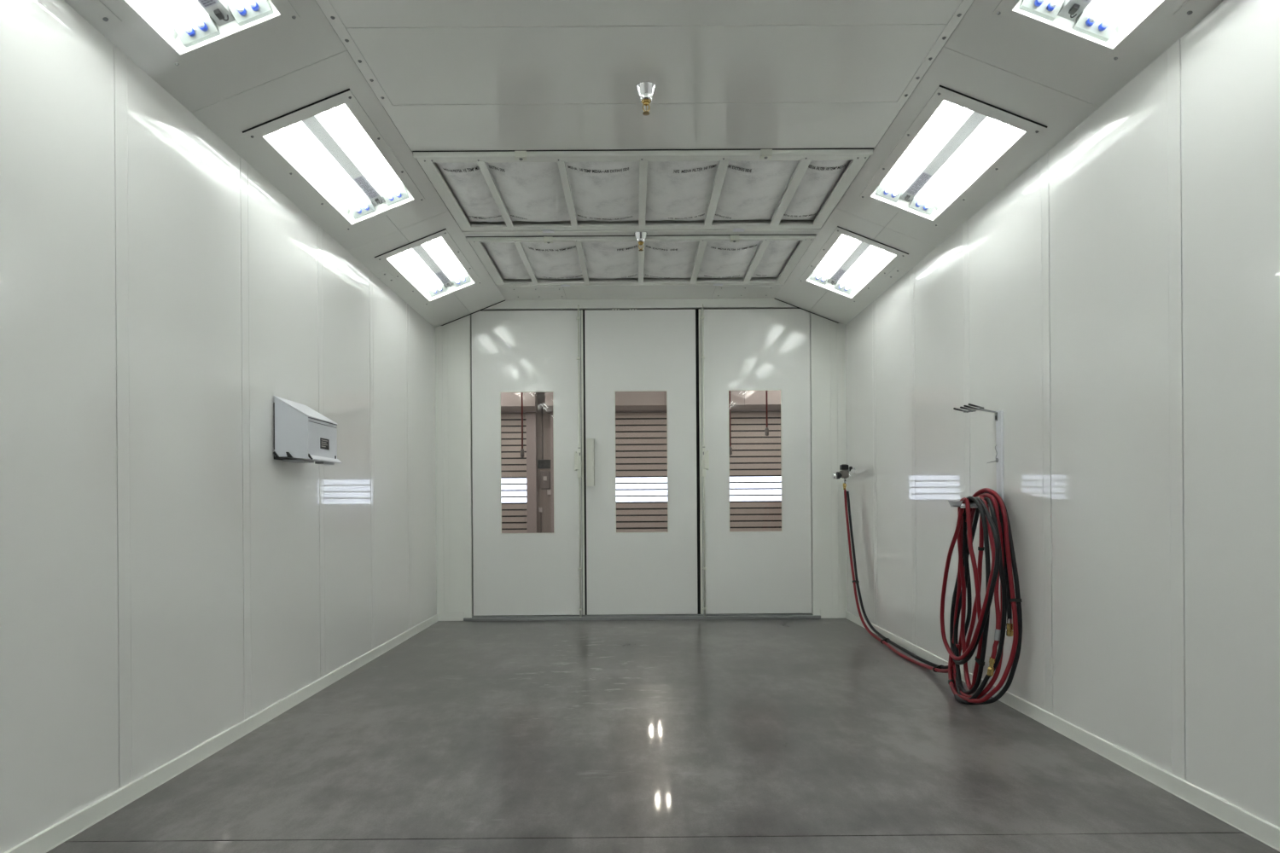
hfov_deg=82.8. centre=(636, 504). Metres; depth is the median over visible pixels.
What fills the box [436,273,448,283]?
print
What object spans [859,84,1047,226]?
light fixture
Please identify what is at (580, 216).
print
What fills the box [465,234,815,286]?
frame
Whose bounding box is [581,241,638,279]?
filter
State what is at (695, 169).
print
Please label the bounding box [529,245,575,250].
print
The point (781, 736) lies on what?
floor
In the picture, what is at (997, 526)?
air hose
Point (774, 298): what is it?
trim
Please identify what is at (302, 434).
wall box
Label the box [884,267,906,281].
cover plate
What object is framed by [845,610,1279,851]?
baseboard
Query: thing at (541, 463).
wall sign
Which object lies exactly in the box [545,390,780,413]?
hood
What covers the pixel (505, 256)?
filter
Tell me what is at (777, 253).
filter
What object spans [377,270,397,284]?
cover plate
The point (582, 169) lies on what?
print
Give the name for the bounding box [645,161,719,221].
filter
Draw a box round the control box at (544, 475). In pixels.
[540,471,550,488]
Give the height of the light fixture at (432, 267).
0.307 m
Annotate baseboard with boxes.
[3,614,438,852]
[443,610,838,621]
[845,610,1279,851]
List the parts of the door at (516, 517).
guide rail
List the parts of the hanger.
rail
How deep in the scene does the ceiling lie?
3.58 m
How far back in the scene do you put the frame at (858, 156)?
4.71 m
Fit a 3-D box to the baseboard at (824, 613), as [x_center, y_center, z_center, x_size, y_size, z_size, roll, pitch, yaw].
[0.053,1.156,7.575,4.124,0.086,0.012,0,0,0]
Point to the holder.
(981, 409)
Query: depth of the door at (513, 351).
7.58 m
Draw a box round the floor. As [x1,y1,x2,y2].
[46,618,1279,852]
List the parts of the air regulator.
dial knob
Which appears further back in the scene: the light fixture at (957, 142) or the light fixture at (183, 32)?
the light fixture at (957, 142)
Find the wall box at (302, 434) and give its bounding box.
[272,395,342,465]
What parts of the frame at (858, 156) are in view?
rail, rail, rail, rail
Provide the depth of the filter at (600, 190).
4.96 m
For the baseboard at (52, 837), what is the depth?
3.29 m
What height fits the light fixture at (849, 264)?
0.307 m
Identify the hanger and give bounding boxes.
[948,410,1003,508]
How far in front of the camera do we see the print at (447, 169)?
4.66 m
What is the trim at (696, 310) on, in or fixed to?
attached to the wall at (453, 410)
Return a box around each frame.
[412,147,873,232]
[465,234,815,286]
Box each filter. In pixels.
[435,162,504,222]
[482,242,530,279]
[486,162,570,221]
[521,242,583,279]
[564,161,639,221]
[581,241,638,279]
[643,241,699,278]
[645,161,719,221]
[697,240,761,278]
[713,160,799,220]
[751,240,800,277]
[780,160,850,220]
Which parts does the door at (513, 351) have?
bolt rod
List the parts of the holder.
arm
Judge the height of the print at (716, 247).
0.040 m
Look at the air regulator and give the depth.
7.26 m
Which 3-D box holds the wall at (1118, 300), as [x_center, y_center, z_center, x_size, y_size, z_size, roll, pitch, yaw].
[2.228,-0.357,2.674,0.061,3.081,9.941,0,0,0]
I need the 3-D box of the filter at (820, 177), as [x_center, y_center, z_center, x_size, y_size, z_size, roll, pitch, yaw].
[1.224,-2.196,5.058,0.290,0.068,1.077,0,0,0]
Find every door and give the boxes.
[471,304,585,617]
[500,392,537,533]
[545,390,781,533]
[584,309,697,615]
[698,303,811,616]
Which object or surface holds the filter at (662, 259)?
in the frame at (475, 241)
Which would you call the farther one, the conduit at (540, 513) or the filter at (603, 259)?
the conduit at (540, 513)
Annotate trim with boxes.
[315,0,392,105]
[441,297,838,325]
[463,613,820,621]
[471,308,798,616]
[896,0,974,102]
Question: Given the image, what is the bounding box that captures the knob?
[839,465,848,470]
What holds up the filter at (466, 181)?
in the frame at (858, 156)
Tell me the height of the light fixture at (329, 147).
0.307 m
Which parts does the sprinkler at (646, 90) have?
frame arm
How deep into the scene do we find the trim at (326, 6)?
3.41 m
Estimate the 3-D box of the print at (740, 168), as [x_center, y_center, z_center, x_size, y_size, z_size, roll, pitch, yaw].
[0.659,-2.167,4.671,0.163,0.040,0.034,0,0,0]
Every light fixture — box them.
[103,0,300,68]
[242,88,424,231]
[374,228,482,305]
[798,226,908,302]
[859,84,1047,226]
[992,0,1185,62]
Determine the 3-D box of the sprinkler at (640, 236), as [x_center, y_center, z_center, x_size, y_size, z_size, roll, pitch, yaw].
[0.035,-2.082,5.745,0.107,0.139,0.107,0,0,0]
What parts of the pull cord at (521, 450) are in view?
cord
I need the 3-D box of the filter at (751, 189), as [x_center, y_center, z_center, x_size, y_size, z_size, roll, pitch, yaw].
[0.803,-2.187,5.058,0.476,0.081,1.077,0,0,0]
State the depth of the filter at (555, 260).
6.37 m
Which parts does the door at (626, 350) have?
handle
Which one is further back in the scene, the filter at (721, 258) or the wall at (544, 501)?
the wall at (544, 501)
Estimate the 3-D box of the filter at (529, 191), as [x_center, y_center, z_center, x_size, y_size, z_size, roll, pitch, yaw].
[-0.723,-2.176,5.055,0.475,0.080,1.077,0,0,0]
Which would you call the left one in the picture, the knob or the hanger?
the knob
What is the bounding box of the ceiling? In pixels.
[64,0,1224,327]
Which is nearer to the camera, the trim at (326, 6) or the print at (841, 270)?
the trim at (326, 6)
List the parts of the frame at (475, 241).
rail, rail, rail, rail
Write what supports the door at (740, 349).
in the wall at (453, 410)
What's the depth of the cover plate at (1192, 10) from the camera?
2.77 m
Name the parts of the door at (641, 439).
guide rail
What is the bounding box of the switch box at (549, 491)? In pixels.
[546,489,551,494]
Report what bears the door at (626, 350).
in the wall at (453, 410)
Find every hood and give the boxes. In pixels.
[500,392,537,413]
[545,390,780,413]
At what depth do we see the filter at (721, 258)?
6.37 m
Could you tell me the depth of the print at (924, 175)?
4.68 m
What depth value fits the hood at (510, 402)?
24.45 m
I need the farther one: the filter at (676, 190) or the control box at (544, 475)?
the control box at (544, 475)
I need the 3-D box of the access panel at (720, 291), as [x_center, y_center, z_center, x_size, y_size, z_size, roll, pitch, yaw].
[1.079,-2.153,7.347,0.590,0.012,0.410,0,0,0]
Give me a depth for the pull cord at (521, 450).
14.98 m
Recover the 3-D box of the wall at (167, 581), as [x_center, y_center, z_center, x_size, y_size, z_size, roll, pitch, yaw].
[-2.116,-0.326,2.667,0.061,3.081,9.941,0,0,0]
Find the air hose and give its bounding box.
[843,488,1022,705]
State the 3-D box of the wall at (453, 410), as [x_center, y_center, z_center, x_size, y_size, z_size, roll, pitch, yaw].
[0.047,-0.551,7.607,4.485,3.500,0.068,0,0,0]
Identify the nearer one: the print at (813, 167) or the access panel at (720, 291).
the print at (813, 167)
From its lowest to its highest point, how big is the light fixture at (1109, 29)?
0.307 m
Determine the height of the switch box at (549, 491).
0.180 m
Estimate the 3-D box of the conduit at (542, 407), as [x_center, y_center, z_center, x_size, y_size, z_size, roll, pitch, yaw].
[-3.255,-2.473,25.073,0.037,1.810,0.037,0,0,22]
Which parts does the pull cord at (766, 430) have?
cord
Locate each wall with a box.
[0,0,436,852]
[435,297,847,621]
[500,392,780,533]
[845,0,1279,827]
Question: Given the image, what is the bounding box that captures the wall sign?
[537,459,550,468]
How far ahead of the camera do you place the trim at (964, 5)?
3.43 m
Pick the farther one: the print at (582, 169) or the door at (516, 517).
the door at (516, 517)
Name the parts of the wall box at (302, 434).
plate, lid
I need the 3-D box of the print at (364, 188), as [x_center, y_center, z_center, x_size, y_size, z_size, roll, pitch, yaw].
[-1.747,-2.053,4.698,0.052,0.001,0.276,-22,0,0]
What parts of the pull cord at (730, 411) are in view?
cord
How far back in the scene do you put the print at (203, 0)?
2.96 m
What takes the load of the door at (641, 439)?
in the wall at (544, 501)
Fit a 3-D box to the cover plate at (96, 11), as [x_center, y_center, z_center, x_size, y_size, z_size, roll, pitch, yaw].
[-2.045,-1.866,2.685,0.083,0.035,0.276,0,0,0]
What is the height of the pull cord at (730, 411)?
4.790 m
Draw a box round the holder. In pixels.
[953,403,997,421]
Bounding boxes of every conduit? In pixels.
[540,512,541,533]
[541,407,542,459]
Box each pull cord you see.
[520,392,523,458]
[728,390,732,455]
[764,390,768,436]
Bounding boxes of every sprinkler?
[634,232,647,251]
[635,81,656,116]
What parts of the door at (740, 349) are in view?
bolt rod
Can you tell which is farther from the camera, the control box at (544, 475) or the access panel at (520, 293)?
the control box at (544, 475)
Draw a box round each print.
[200,0,215,6]
[354,177,377,198]
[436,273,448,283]
[443,166,478,172]
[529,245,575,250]
[567,165,628,173]
[577,215,632,220]
[674,164,716,173]
[710,245,756,250]
[728,164,751,172]
[808,164,845,170]
[832,269,843,280]
[907,173,930,194]
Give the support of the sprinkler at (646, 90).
attached to the ceiling
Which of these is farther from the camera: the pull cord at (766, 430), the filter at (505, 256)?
the pull cord at (766, 430)
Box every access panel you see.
[506,286,566,299]
[711,285,775,297]
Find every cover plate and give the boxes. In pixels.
[67,0,121,29]
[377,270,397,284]
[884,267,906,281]
[1173,0,1220,23]
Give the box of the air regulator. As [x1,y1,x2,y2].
[832,464,855,489]
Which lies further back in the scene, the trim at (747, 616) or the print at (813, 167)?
the trim at (747, 616)

